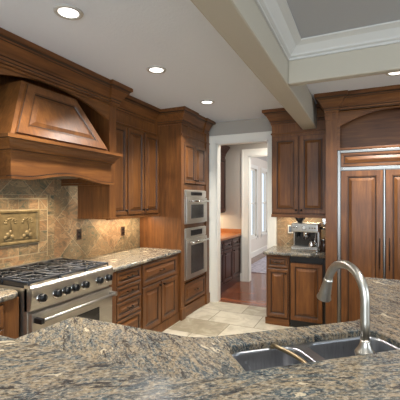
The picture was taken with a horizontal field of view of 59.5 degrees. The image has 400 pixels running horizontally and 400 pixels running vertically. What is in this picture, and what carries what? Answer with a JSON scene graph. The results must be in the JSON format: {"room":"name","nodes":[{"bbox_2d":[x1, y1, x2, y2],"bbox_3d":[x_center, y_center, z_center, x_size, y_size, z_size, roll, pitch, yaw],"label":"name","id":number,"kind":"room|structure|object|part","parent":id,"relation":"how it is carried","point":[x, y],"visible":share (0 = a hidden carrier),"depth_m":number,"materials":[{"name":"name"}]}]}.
{"room":"kitchen","nodes":[
{"label":"kitchen","id":0,"kind":"room"},
{"bbox_2d":[0,0,399,122],"bbox_3d":[1.106,-1.224,0.227,7.390,0.112,8.550,0,0,25],"label":"ceiling","id":1,"kind":"structure","parent":0,"point":[117,40],"depth_m":2.64,"materials":[{"name":"white paint"}]},
{"bbox_2d":[53,4,83,19],"bbox_3d":[-0.826,-1.175,2.198,0.180,0.008,0.180,0,0,25],"label":"recessed light","id":2,"kind":"object","parent":1,"relation":"in","point":[69,12],"visible":1,"depth_m":2.19,"materials":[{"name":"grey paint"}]},
{"bbox_2d":[146,66,165,73],"bbox_3d":[-0.394,-1.175,3.166,0.180,0.008,0.180,0,0,25],"label":"recessed light","id":3,"kind":"object","parent":1,"relation":"in","point":[152,69],"visible":1,"depth_m":3.15,"materials":[{"name":"white glass"}]},
{"bbox_2d":[200,100,213,103],"bbox_3d":[0.085,-1.175,4.212,0.180,0.008,0.180,0,0,25],"label":"recessed light","id":4,"kind":"object","parent":1,"relation":"in","point":[202,101],"visible":1,"depth_m":4.20,"materials":[{"name":"white glass"}]},
{"bbox_2d":[191,0,316,129],"bbox_3d":[-0.331,-1.034,0.749,0.175,0.289,8.075,0,0,25],"label":"beam","id":5,"kind":"structure","parent":1,"relation":"attached to","point":[241,23],"depth_m":2.12,"materials":[{"name":"beige paint"}]},
{"bbox_2d":[255,0,399,60],"bbox_3d":[1.654,-1.116,-1.151,5.029,0.102,6.119,0,0,25],"label":"trim","id":6,"kind":"structure","parent":1,"relation":"attached to","point":[277,14],"depth_m":2.40,"materials":[{"name":"grey paint"}]},
{"bbox_2d":[288,43,399,85],"bbox_3d":[2.968,-1.034,1.657,5.030,0.289,0.080,0,0,25],"label":"beam","id":7,"kind":"structure","parent":1,"relation":"attached to","point":[384,59],"depth_m":2.52,"materials":[{"name":"beige paint"}]},
{"bbox_2d":[386,72,399,75],"bbox_3d":[1.810,-1.175,3.227,0.180,0.008,0.180,0,0,25],"label":"recessed light","id":8,"kind":"object","parent":1,"relation":"in","point":[395,73],"visible":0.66,"depth_m":3.27,"materials":[{"name":"grey paint"}]},
{"bbox_2d":[163,252,294,336],"bbox_3d":[2.036,1.610,4.347,9.200,0.100,16.800,0,0,25],"label":"floor","id":9,"kind":"structure","parent":0,"point":[213,319],"depth_m":4.73,"materials":[{"name":"tile"}]},
{"bbox_2d":[0,297,18,338],"bbox_3d":[-1.746,1.124,2.090,0.621,0.872,1.105,0,0,25],"label":"base cabinet","id":10,"kind":"object","parent":9,"relation":"on","point":[9,310],"visible":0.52,"depth_m":2.42,"materials":[{"name":"brown wood"}]},
{"bbox_3d":[-1.432,0.780,2.151,0.021,0.154,0.474,0,0,25],"label":"drawer","id":11,"kind":"part","parent":10,"relation":"part of","materials":[{"name":"brown wood"}]},
{"bbox_2d":[0,288,17,302],"bbox_3d":[-1.762,0.665,2.106,0.598,0.040,1.120,0,0,25],"label":"countertop","id":12,"kind":"structure","parent":10,"relation":"on","point":[5,294],"depth_m":2.42,"materials":[{"name":"stone"}]},
{"bbox_2d":[0,257,117,336],"bbox_3d":[-1.265,1.067,2.982,0.736,0.985,0.877,0,0,25],"label":"gas range","id":13,"kind":"object","parent":9,"relation":"on","point":[52,291],"visible":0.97,"depth_m":2.80,"materials":[{"name":"metal"}]},
{"bbox_3d":[-1.583,0.618,3.131,0.033,0.085,0.877,0,0,25],"label":"trim","id":14,"kind":"part","parent":13,"relation":"part of","materials":[{"name":"metal"}]},
{"bbox_3d":[-1.130,0.708,2.523,0.056,0.076,0.076,0,0,25],"label":"control knob","id":15,"kind":"part","parent":13,"relation":"part of","materials":[{"name":"black plastic"}]},
{"bbox_2d":[0,262,99,287],"bbox_3d":[-1.305,0.626,3.001,0.610,0.008,0.869,0,0,25],"label":"cooktop","id":16,"kind":"object","parent":13,"relation":"in","point":[3,284],"depth_m":2.65,"materials":[{"name":"black metal"}]},
{"bbox_3d":[-1.071,0.708,2.650,0.056,0.076,0.076,0,0,25],"label":"control knob","id":17,"kind":"part","parent":13,"relation":"part of","materials":[{"name":"black plastic"}]},
{"bbox_3d":[-1.033,0.708,2.731,0.056,0.076,0.076,0,0,25],"label":"control knob","id":18,"kind":"part","parent":13,"relation":"part of","materials":[{"name":"black plastic"}]},
{"bbox_3d":[-1.028,0.703,2.871,0.082,0.185,0.877,0,0,25],"label":"control panel","id":19,"kind":"part","parent":13,"relation":"part of","materials":[{"name":"metal"}]},
{"bbox_3d":[-1.018,1.084,2.866,0.045,0.552,0.865,0,0,25],"label":"oven door","id":20,"kind":"part","parent":13,"relation":"part of","materials":[{"name":"metal"}]},
{"bbox_3d":[-0.995,0.708,2.812,0.056,0.076,0.076,0,0,25],"label":"control knob","id":21,"kind":"part","parent":13,"relation":"part of","materials":[{"name":"black plastic"}]},
{"bbox_3d":[-0.943,0.855,2.831,0.026,0.026,0.827,0,0,25],"label":"door handle","id":22,"kind":"part","parent":13,"relation":"part of","materials":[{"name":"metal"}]},
{"bbox_3d":[-0.946,0.708,2.917,0.056,0.076,0.076,0,0,25],"label":"control knob","id":23,"kind":"part","parent":13,"relation":"part of","materials":[{"name":"black plastic"}]},
{"bbox_3d":[-1.002,1.070,2.844,0.005,0.260,0.540,0,0,25],"label":"door glass","id":24,"kind":"part","parent":13,"relation":"part of","materials":[{"name":"black glass"}]},
{"bbox_3d":[-0.874,0.708,3.071,0.056,0.076,0.076,0,0,25],"label":"control knob","id":25,"kind":"part","parent":13,"relation":"part of","materials":[{"name":"black plastic"}]},
{"bbox_3d":[-0.823,0.708,3.179,0.056,0.076,0.076,0,0,25],"label":"control knob","id":26,"kind":"part","parent":13,"relation":"part of","materials":[{"name":"black plastic"}]},
{"bbox_2d":[109,265,140,327],"bbox_3d":[-0.997,1.124,3.631,0.671,0.872,0.506,0,0,25],"label":"base cabinet","id":27,"kind":"object","parent":9,"relation":"on","point":[126,306],"visible":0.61,"depth_m":3.52,"materials":[{"name":"brown wood"}]},
{"bbox_3d":[-0.721,1.302,3.551,0.021,0.261,0.404,0,0,25],"label":"drawer","id":28,"kind":"part","parent":27,"relation":"part of","materials":[{"name":"brown wood"}]},
{"bbox_3d":[-0.721,1.081,3.551,0.021,0.156,0.404,0,0,25],"label":"drawer","id":29,"kind":"part","parent":27,"relation":"part of","materials":[{"name":"brown wood"}]},
{"bbox_3d":[-0.721,0.919,3.551,0.021,0.144,0.404,0,0,25],"label":"drawer","id":30,"kind":"part","parent":27,"relation":"part of","materials":[{"name":"brown wood"}]},
{"bbox_3d":[-0.721,0.769,3.551,0.021,0.132,0.404,0,0,25],"label":"drawer","id":31,"kind":"part","parent":27,"relation":"part of","materials":[{"name":"brown wood"}]},
{"bbox_2d":[140,254,179,331],"bbox_3d":[-0.705,1.124,4.254,0.671,0.872,0.863,0,0,25],"label":"base cabinet","id":32,"kind":"object","parent":9,"relation":"on","point":[159,278],"visible":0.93,"depth_m":4.08,"materials":[{"name":"brown wood"}]},
{"bbox_2d":[81,247,180,271],"bbox_3d":[-0.831,0.665,4.035,0.648,0.040,1.388,0,0,25],"label":"countertop","id":33,"kind":"structure","parent":32,"relation":"on","point":[121,260],"depth_m":4.00,"materials":[{"name":"stone"}]},
{"bbox_3d":[-0.542,1.194,3.934,0.021,0.486,0.369,0,0,25],"label":"door","id":34,"kind":"part","parent":32,"relation":"part of","materials":[{"name":"brown wood"}]},
{"bbox_3d":[-0.460,0.818,4.108,0.021,0.229,0.754,0,0,25],"label":"drawer","id":35,"kind":"part","parent":32,"relation":"part of","materials":[{"name":"brown wood"}]},
{"bbox_3d":[-0.379,1.194,4.282,0.021,0.486,0.369,0,0,25],"label":"door","id":36,"kind":"part","parent":32,"relation":"part of","materials":[{"name":"brown wood"}]},
{"bbox_2d":[140,106,215,320],"bbox_3d":[-0.318,0.191,5.004,0.757,2.739,1.006,0,0,25],"label":"oven tower","id":37,"kind":"object","parent":9,"relation":"on","point":[183,134],"visible":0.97,"depth_m":4.65,"materials":[{"name":"brown wood"}]},
{"bbox_3d":[-0.205,-1.014,4.952,0.508,0.328,1.006,0,0,25],"label":"crown moulding","id":38,"kind":"part","parent":37,"relation":"part of","materials":[{"name":"brown wood"}]},
{"bbox_3d":[-0.139,-0.495,4.770,0.021,0.544,0.326,0,0,25],"label":"door","id":39,"kind":"part","parent":37,"relation":"part of","materials":[{"name":"brown wood"}]},
{"bbox_3d":[-0.067,1.255,4.923,0.021,0.274,0.654,0,0,25],"label":"drawer","id":40,"kind":"part","parent":37,"relation":"part of","materials":[{"name":"brown wood"}]},
{"bbox_3d":[-0.069,1.488,4.930,0.012,0.145,0.700,0,0,25],"label":"board","id":41,"kind":"part","parent":37,"relation":"part of","materials":[{"name":"brown wood"}]},
{"bbox_2d":[184,226,209,280],"bbox_3d":[-0.290,0.727,5.028,0.689,0.689,0.672,0,0,25],"label":"wall oven","id":42,"kind":"object","parent":37,"relation":"in","point":[195,239],"visible":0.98,"depth_m":4.84,"materials":[{"name":"metal"}]},
{"bbox_3d":[-0.056,0.450,4.918,0.018,0.124,0.652,0,0,25],"label":"control panel","id":43,"kind":"part","parent":42,"relation":"part of","materials":[{"name":"metal"}]},
{"bbox_3d":[-0.049,0.789,4.915,0.033,0.539,0.652,0,0,25],"label":"oven door","id":44,"kind":"part","parent":42,"relation":"part of","materials":[{"name":"metal"}]},
{"bbox_3d":[-0.033,0.804,4.908,0.004,0.384,0.400,0,0,25],"label":"door glass","id":45,"kind":"part","parent":42,"relation":"part of","materials":[{"name":"grey glass"}]},
{"bbox_3d":[-0.007,0.567,4.895,0.063,0.023,0.560,0,0,25],"label":"handle","id":46,"kind":"part","parent":42,"relation":"part of","materials":[{"name":"silver metal"}]},
{"bbox_2d":[184,190,209,224],"bbox_3d":[-0.290,0.094,5.028,0.689,0.464,0.672,0,0,25],"label":"wall oven","id":47,"kind":"object","parent":37,"relation":"in","point":[195,202],"visible":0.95,"depth_m":4.84,"materials":[{"name":"metal"}]},
{"bbox_3d":[-0.056,-0.085,4.918,0.018,0.094,0.652,0,0,25],"label":"control panel","id":48,"kind":"part","parent":47,"relation":"part of","materials":[{"name":"metal"}]},
{"bbox_3d":[-0.049,0.142,4.915,0.033,0.344,0.652,0,0,25],"label":"oven door","id":49,"kind":"part","parent":47,"relation":"part of","materials":[{"name":"metal"}]},
{"bbox_3d":[-0.033,0.157,4.908,0.004,0.189,0.400,0,0,25],"label":"door glass","id":50,"kind":"part","parent":47,"relation":"part of","materials":[{"name":"grey glass"}]},
{"bbox_3d":[-0.007,0.017,4.895,0.063,0.023,0.560,0,0,25],"label":"handle","id":51,"kind":"part","parent":47,"relation":"part of","materials":[{"name":"silver metal"}]},
{"bbox_3d":[0.005,-0.495,5.079,0.021,0.544,0.331,0,0,25],"label":"door","id":52,"kind":"part","parent":37,"relation":"part of","materials":[{"name":"brown wood"}]},
{"bbox_2d":[221,236,239,292],"bbox_3d":[0.223,1.124,6.256,0.666,0.872,1.340,0,0,25],"label":"base cabinet","id":53,"kind":"object","parent":9,"relation":"on","point":[230,248],"visible":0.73,"depth_m":6.22,"materials":[{"name":"brown wood"}]},
{"bbox_3d":[0.303,1.150,5.738,0.021,0.554,0.424,0,0,25],"label":"door","id":54,"kind":"part","parent":53,"relation":"part of","materials":[{"name":"brown wood"}]},
{"bbox_3d":[0.490,0.780,6.137,0.021,0.154,0.424,0,0,25],"label":"drawer","id":55,"kind":"part","parent":53,"relation":"part of","materials":[{"name":"brown wood"}]},
{"bbox_3d":[0.490,1.150,6.137,0.021,0.554,0.424,0,0,25],"label":"door","id":56,"kind":"part","parent":53,"relation":"part of","materials":[{"name":"brown wood"}]},
{"bbox_2d":[221,228,241,240],"bbox_3d":[0.215,0.623,6.263,0.653,0.125,1.365,0,0,25],"label":"countertop","id":57,"kind":"structure","parent":53,"relation":"on","point":[226,234],"depth_m":6.74,"materials":[{"name":"brown wood"}]},
{"bbox_3d":[0.677,0.780,6.535,0.021,0.154,0.424,0,0,25],"label":"drawer","id":58,"kind":"part","parent":53,"relation":"part of","materials":[{"name":"brown wood"}]},
{"bbox_3d":[0.677,1.150,6.535,0.021,0.554,0.424,0,0,25],"label":"door","id":59,"kind":"part","parent":53,"relation":"part of","materials":[{"name":"brown wood"}]},
{"bbox_2d":[251,256,265,273],"bbox_3d":[2.089,1.554,8.408,1.550,0.011,2.400,0,0,25],"label":"rug","id":60,"kind":"object","parent":9,"relation":"on","point":[259,266],"visible":0.04,"depth_m":8.15,"materials":[{"name":"white fabric"}]},
{"bbox_2d":[265,255,290,326],"bbox_3d":[1.073,1.124,4.602,0.298,0.872,0.631,0,0,25],"label":"base cabinet","id":61,"kind":"object","parent":9,"relation":"on","point":[277,266],"visible":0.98,"depth_m":4.35,"materials":[{"name":"brown wood"}]},
{"bbox_3d":[0.962,1.518,4.367,0.298,0.085,0.014,0,0,25],"label":"board","id":62,"kind":"part","parent":61,"relation":"part of","materials":[{"name":"brown wood"}]},
{"bbox_3d":[0.966,0.773,4.361,0.254,0.137,0.021,0,0,25],"label":"drawer","id":63,"kind":"part","parent":61,"relation":"part of","materials":[{"name":"brown wood"}]},
{"bbox_3d":[0.966,1.157,4.361,0.254,0.599,0.021,0,0,25],"label":"door","id":64,"kind":"part","parent":61,"relation":"part of","materials":[{"name":"brown wood"}]},
{"bbox_2d":[290,256,325,326],"bbox_3d":[1.409,1.124,4.458,0.421,0.872,0.571,0,0,25],"label":"base cabinet","id":65,"kind":"object","parent":9,"relation":"on","point":[307,274],"visible":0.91,"depth_m":4.21,"materials":[{"name":"brown wood"}]},
{"bbox_2d":[263,246,325,258],"bbox_3d":[1.263,0.665,4.529,0.755,0.040,0.623,0,0,25],"label":"countertop","id":66,"kind":"structure","parent":65,"relation":"on","point":[275,250],"depth_m":4.30,"materials":[{"name":"stone"}]},
{"bbox_2d":[291,218,321,251],"bbox_3d":[1.362,0.429,4.465,0.355,0.429,0.376,0,0,28],"label":"espresso machine","id":67,"kind":"object","parent":66,"relation":"on","point":[303,232],"visible":0.91,"depth_m":4.42,"materials":[{"name":"metal"}]},
{"bbox_3d":[1.306,0.348,4.388,0.307,0.083,0.008,0,0,28],"label":"control panel","id":68,"kind":"part","parent":67,"relation":"part of","materials":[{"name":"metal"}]},
{"bbox_2d":[291,248,318,251],"bbox_3d":[1.327,0.625,4.428,0.318,0.037,0.135,0,0,28],"label":"drip tray","id":69,"kind":"object","parent":67,"relation":"on","point":[292,249],"depth_m":4.36,"materials":[{"name":"silver metal"}]},
{"bbox_3d":[1.358,0.505,4.487,0.286,0.183,0.004,0,0,28],"label":"splash plate","id":70,"kind":"part","parent":67,"relation":"part of","materials":[{"name":"grey metal"}]},
{"bbox_2d":[308,241,315,246],"bbox_3d":[1.400,0.561,4.383,0.086,0.088,0.076,0,0,-13],"label":"milk jug","id":71,"kind":"object","parent":67,"relation":"on","point":[311,243],"visible":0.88,"depth_m":4.36,"materials":[{"name":"silver metal"}]},
{"bbox_2d":[320,237,325,251],"bbox_3d":[1.550,0.555,4.375,0.090,0.177,0.090,0,0,25],"label":"coffee canister","id":72,"kind":"object","parent":66,"relation":"on","point":[322,241],"visible":0.79,"depth_m":4.34,"materials":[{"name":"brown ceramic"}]},
{"bbox_2d":[314,84,399,323],"bbox_3d":[2.186,0.191,3.953,1.607,2.739,0.885,0,0,25],"label":"refrigerator surround","id":73,"kind":"object","parent":9,"relation":"on","point":[368,118],"visible":0.9,"depth_m":3.94,"materials":[{"name":"brown wood"}]},
{"bbox_3d":[2.182,-1.077,3.944,1.607,0.203,0.866,0,0,25],"label":"crown moulding","id":74,"kind":"part","parent":73,"relation":"part of","materials":[{"name":"brown wood"}]},
{"bbox_3d":[2.064,-0.879,3.691,1.150,0.599,0.020,0,0,25],"label":"arch panel","id":75,"kind":"part","parent":73,"relation":"part of","materials":[{"name":"brown wood"}]},
{"bbox_2d":[338,147,399,322],"bbox_3d":[2.200,0.504,3.982,1.142,2.112,0.761,0,0,25],"label":"refrigerator","id":76,"kind":"object","parent":9,"relation":"on","point":[368,179],"visible":0.8,"depth_m":3.79,"materials":[{"name":"wood"}]},
{"bbox_3d":[1.768,0.557,3.830,0.421,1.765,0.035,0,0,25],"label":"door","id":77,"kind":"part","parent":76,"relation":"part of","materials":[{"name":"brown wood"}]},
{"bbox_3d":[2.066,-0.445,3.695,1.074,0.154,0.031,0,0,25],"label":"grille panel","id":78,"kind":"part","parent":76,"relation":"part of","materials":[{"name":"brown wood"}]},
{"bbox_3d":[1.911,0.570,3.721,0.014,0.341,0.043,0,0,25],"label":"pull handle","id":79,"kind":"part","parent":76,"relation":"part of","materials":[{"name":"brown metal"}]},
{"bbox_3d":[1.995,0.570,3.682,0.014,0.341,0.043,0,0,25],"label":"pull handle","id":80,"kind":"part","parent":76,"relation":"part of","materials":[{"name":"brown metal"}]},
{"bbox_3d":[2.264,0.557,3.598,0.633,1.765,0.035,0,0,25],"label":"door","id":81,"kind":"part","parent":76,"relation":"part of","materials":[{"name":"brown wood"}]},
{"bbox_3d":[0.568,1.046,1.849,2.320,1.029,2.610,0,0,25],"label":"kitchen island","id":82,"kind":"object","parent":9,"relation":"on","visible":0},
{"bbox_2d":[0,335,399,399],"bbox_3d":[0.752,0.510,1.383,3.813,0.040,1.408,0,0,-23],"label":"island countertop","id":83,"kind":"structure","parent":82,"relation":"on","point":[28,371],"depth_m":0.94,"materials":[{"name":"stone"}]},
{"bbox_2d":[16,277,399,378],"bbox_3d":[0.604,0.660,1.771,3.221,0.030,1.427,0,0,-25],"label":"island countertop","id":84,"kind":"structure","parent":82,"relation":"on","point":[165,354],"depth_m":1.62,"materials":[{"name":"stone"}]},
{"bbox_2d":[232,336,399,370],"bbox_3d":[0.545,0.770,1.445,0.820,0.192,0.456,0,0,-16],"label":"sink","id":85,"kind":"object","parent":84,"relation":"in","point":[250,360],"visible":0.25,"depth_m":1.60,"materials":[{"name":"metal"}]},
{"bbox_2d":[271,343,307,362],"bbox_3d":[0.401,0.656,1.403,0.050,0.032,0.415,0,0,-16],"label":"rail","id":86,"kind":"object","parent":85,"relation":"on","point":[273,346],"visible":0.48,"depth_m":1.49,"materials":[{"name":"gold metal"}]},
{"bbox_2d":[317,260,374,355],"bbox_3d":[0.529,0.433,1.278,0.086,0.425,0.306,0,0,-22],"label":"faucet","id":87,"kind":"object","parent":84,"relation":"on","point":[324,294],"visible":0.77,"depth_m":1.18,"materials":[{"name":"silver metal"}]},
{"bbox_3d":[0.531,0.348,1.277,0.030,0.255,0.226,0,0,-16],"label":"spout","id":88,"kind":"part","parent":87,"relation":"part of","materials":[{"name":"silver metal"}]},
{"bbox_2d":[209,118,271,135],"bbox_3d":[2.945,0.190,4.153,7.390,2.740,0.120,0,0,25],"label":"wall","id":89,"kind":"structure","parent":0,"point":[261,124],"depth_m":5.18,"materials":[{"name":"beige paint"}]},
{"bbox_2d":[209,131,276,301],"bbox_3d":[0.636,0.290,5.220,1.037,2.540,0.154,0,0,25],"label":"door frame","id":90,"kind":"structure","parent":89,"relation":"in","point":[216,142],"depth_m":5.34,"materials":[{"name":"white paint"}]},
{"bbox_2d":[262,104,325,217],"bbox_3d":[1.271,-0.477,4.614,0.809,1.404,0.447,0,0,25],"label":"upper cabinet","id":91,"kind":"object","parent":89,"relation":"attached to","point":[298,154],"visible":0.87,"depth_m":4.49,"materials":[{"name":"brown wood"}]},
{"bbox_3d":[1.109,-0.325,4.548,0.330,0.994,0.021,0,0,25],"label":"door","id":92,"kind":"part","parent":91,"relation":"part of","materials":[{"name":"brown wood"}]},
{"bbox_3d":[1.260,-1.016,4.613,0.791,0.323,0.436,0,0,25],"label":"crown moulding","id":93,"kind":"part","parent":91,"relation":"part of","materials":[{"name":"brown wood"}]},
{"bbox_3d":[1.262,0.206,4.475,0.706,0.037,0.024,0,0,25],"label":"light rail","id":94,"kind":"part","parent":91,"relation":"part of","materials":[{"name":"brown wood"}]},
{"bbox_3d":[1.419,-0.325,4.403,0.331,0.994,0.021,0,0,25],"label":"door","id":95,"kind":"part","parent":91,"relation":"part of","materials":[{"name":"brown wood"}]},
{"bbox_2d":[277,217,325,245],"bbox_3d":[1.414,0.422,4.799,0.710,0.444,0.008,0,0,25],"label":"backsplash","id":96,"kind":"structure","parent":89,"relation":"attached to","point":[284,238],"depth_m":4.89,"materials":[{"name":"tile"}]},
{"bbox_2d":[322,219,325,229],"bbox_3d":[1.656,0.320,4.608,0.100,0.140,0.110,0,0,25],"label":"rack","id":97,"kind":"object","parent":89,"relation":"attached to","point":[323,220],"visible":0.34,"depth_m":4.66,"materials":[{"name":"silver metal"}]},
{"bbox_2d":[221,142,266,272],"bbox_3d":[2.128,0.130,6.192,7.800,2.860,0.120,0,0,25],"label":"wall","id":98,"kind":"structure","parent":0,"point":[231,218],"depth_m":6.81,"materials":[{"name":"beige paint"}]},
{"bbox_2d":[242,148,266,281],"bbox_3d":[1.420,0.295,6.509,1.310,2.530,0.154,0,0,25],"label":"door frame","id":99,"kind":"structure","parent":98,"relation":"in","point":[247,154],"depth_m":6.69,"materials":[{"name":"white paint"}]},
{"bbox_2d":[251,157,266,251],"bbox_3d":[1.649,0.110,10.143,0.120,2.900,6.630,0,0,25],"label":"wall","id":100,"kind":"structure","parent":0,"point":[258,243],"depth_m":10.08,"materials":[{"name":"beige paint"}]},
{"bbox_2d":[251,164,257,239],"bbox_3d":[1.424,0.075,9.575,0.095,2.070,0.930,0,0,25],"label":"window","id":101,"kind":"structure","parent":100,"relation":"in","point":[254,167],"depth_m":9.88,"materials":[{"name":"white paint"}]},
{"bbox_2d":[251,245,266,257],"bbox_3d":[4.319,1.485,8.832,5.830,0.150,6.500,0,0,25],"label":"baseboard","id":102,"kind":"structure","parent":100,"relation":"attached to","point":[260,250],"depth_m":10.01,"materials":[{"name":"white paint"}]},
{"bbox_2d":[260,167,266,237],"bbox_3d":[1.943,0.075,10.685,0.095,2.070,0.940,0,0,25],"label":"window","id":103,"kind":"structure","parent":100,"relation":"in","point":[264,170],"depth_m":10.59,"materials":[{"name":"white paint"}]},
{"bbox_3d":[-1.994,0.130,2.508,0.160,2.860,10.050,0,0,25],"label":"wall","id":104,"kind":"structure","parent":0,"visible":0},
{"bbox_2d":[0,210,39,246],"bbox_3d":[-1.606,0.242,3.113,0.024,0.305,0.415,0,0,25],"label":"relief plaque","id":105,"kind":"object","parent":104,"relation":"attached to","point":[17,227],"visible":1,"depth_m":3.11,"materials":[{"name":"beige ceramic"}]},
{"bbox_2d":[0,27,132,218],"bbox_3d":[-1.364,-0.490,2.980,0.563,1.377,1.882,0,0,25],"label":"hood surround","id":106,"kind":"object","parent":104,"relation":"attached to","point":[98,96],"visible":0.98,"depth_m":3.25,"materials":[{"name":"brown wood"}]},
{"bbox_3d":[-1.231,-0.968,2.917,0.016,0.025,1.420,0,0,25],"label":"bead moulding","id":107,"kind":"part","parent":106,"relation":"part of","materials":[{"name":"brown wood"}]},
{"bbox_3d":[-1.250,-0.997,2.927,0.027,0.364,1.448,0,0,25],"label":"arch panel","id":108,"kind":"part","parent":106,"relation":"part of","materials":[{"name":"brown wood"}]},
{"bbox_2d":[0,80,122,185],"bbox_3d":[-1.304,-0.526,2.952,0.694,0.767,1.192,0,0,25],"label":"range hood","id":109,"kind":"object","parent":106,"relation":"attached to","point":[45,133],"visible":1,"depth_m":2.70,"materials":[{"name":"brown wood"}]},
{"bbox_3d":[-1.304,-0.382,2.952,0.694,0.113,1.192,0,0,25],"label":"mantle moulding","id":110,"kind":"part","parent":109,"relation":"part of","materials":[{"name":"brown wood"}]},
{"bbox_3d":[-1.144,-0.677,2.871,0.194,0.425,0.945,0,0,25],"label":"panel","id":111,"kind":"part","parent":109,"relation":"part of","materials":[{"name":"brown wood"}]},
{"bbox_3d":[-1.359,-1.081,2.978,0.552,0.193,1.882,0,0,25],"label":"crown moulding","id":112,"kind":"part","parent":106,"relation":"part of","materials":[{"name":"brown wood"}]},
{"bbox_2d":[0,178,139,267],"bbox_3d":[-1.548,0.122,3.262,0.009,1.044,3.395,0,0,25],"label":"backsplash","id":113,"kind":"structure","parent":104,"relation":"attached to","point":[57,204],"depth_m":3.52,"materials":[{"name":"tile"}]},
{"bbox_2d":[77,229,81,239],"bbox_3d":[-1.301,0.370,3.770,0.009,0.115,0.070,0,0,25],"label":"outlet","id":114,"kind":"object","parent":104,"relation":"attached to","point":[79,231],"visible":1,"depth_m":3.77,"materials":[{"name":"brown plastic"}]},
{"bbox_2d":[121,226,124,235],"bbox_3d":[-0.980,0.395,4.456,0.009,0.115,0.070,0,0,25],"label":"outlet","id":115,"kind":"object","parent":104,"relation":"attached to","point":[123,227],"visible":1,"depth_m":4.45,"materials":[{"name":"brown plastic"}]},
{"bbox_2d":[106,95,160,219],"bbox_3d":[-0.865,-0.482,4.241,0.397,1.394,1.044,0,0,25],"label":"upper cabinet","id":116,"kind":"object","parent":104,"relation":"attached to","point":[137,139],"visible":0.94,"depth_m":4.20,"materials":[{"name":"brown wood"}]},
{"bbox_3d":[-0.915,-0.333,3.891,0.021,1.009,0.324,0,0,25],"label":"door","id":117,"kind":"part","parent":116,"relation":"part of","materials":[{"name":"brown wood"}]},
{"bbox_3d":[-0.771,0.202,4.197,0.022,0.027,1.044,0,0,25],"label":"light rail","id":118,"kind":"part","parent":116,"relation":"part of","materials":[{"name":"brown wood"}]},
{"bbox_3d":[-0.769,-0.333,4.203,0.021,1.009,0.324,0,0,25],"label":"door","id":119,"kind":"part","parent":116,"relation":"part of","materials":[{"name":"brown wood"}]},
{"bbox_3d":[-0.732,-1.014,4.183,0.106,0.328,0.915,0,0,25],"label":"crown moulding","id":120,"kind":"part","parent":116,"relation":"part of","materials":[{"name":"brown wood"}]},
{"bbox_3d":[-0.625,-0.333,4.511,0.021,1.009,0.324,0,0,25],"label":"door","id":121,"kind":"part","parent":116,"relation":"part of","materials":[{"name":"brown wood"}]},
{"bbox_2d":[221,145,229,212],"bbox_3d":[0.112,-0.400,6.308,0.421,1.280,1.340,0,0,25],"label":"upper cabinet","id":122,"kind":"object","parent":104,"relation":"attached to","point":[224,148],"visible":0.05,"depth_m":6.74,"materials":[{"name":"brown wood"}]},
{"bbox_3d":[0.405,-0.290,6.662,0.021,1.014,0.424,0,0,25],"label":"door","id":123,"kind":"part","parent":122,"relation":"part of","materials":[{"name":"brown wood"}]},
{"bbox_3d":[0.255,-0.942,6.241,0.106,0.193,1.340,0,0,25],"label":"crown moulding","id":124,"kind":"part","parent":122,"relation":"part of","materials":[{"name":"brown wood"}]}
]}

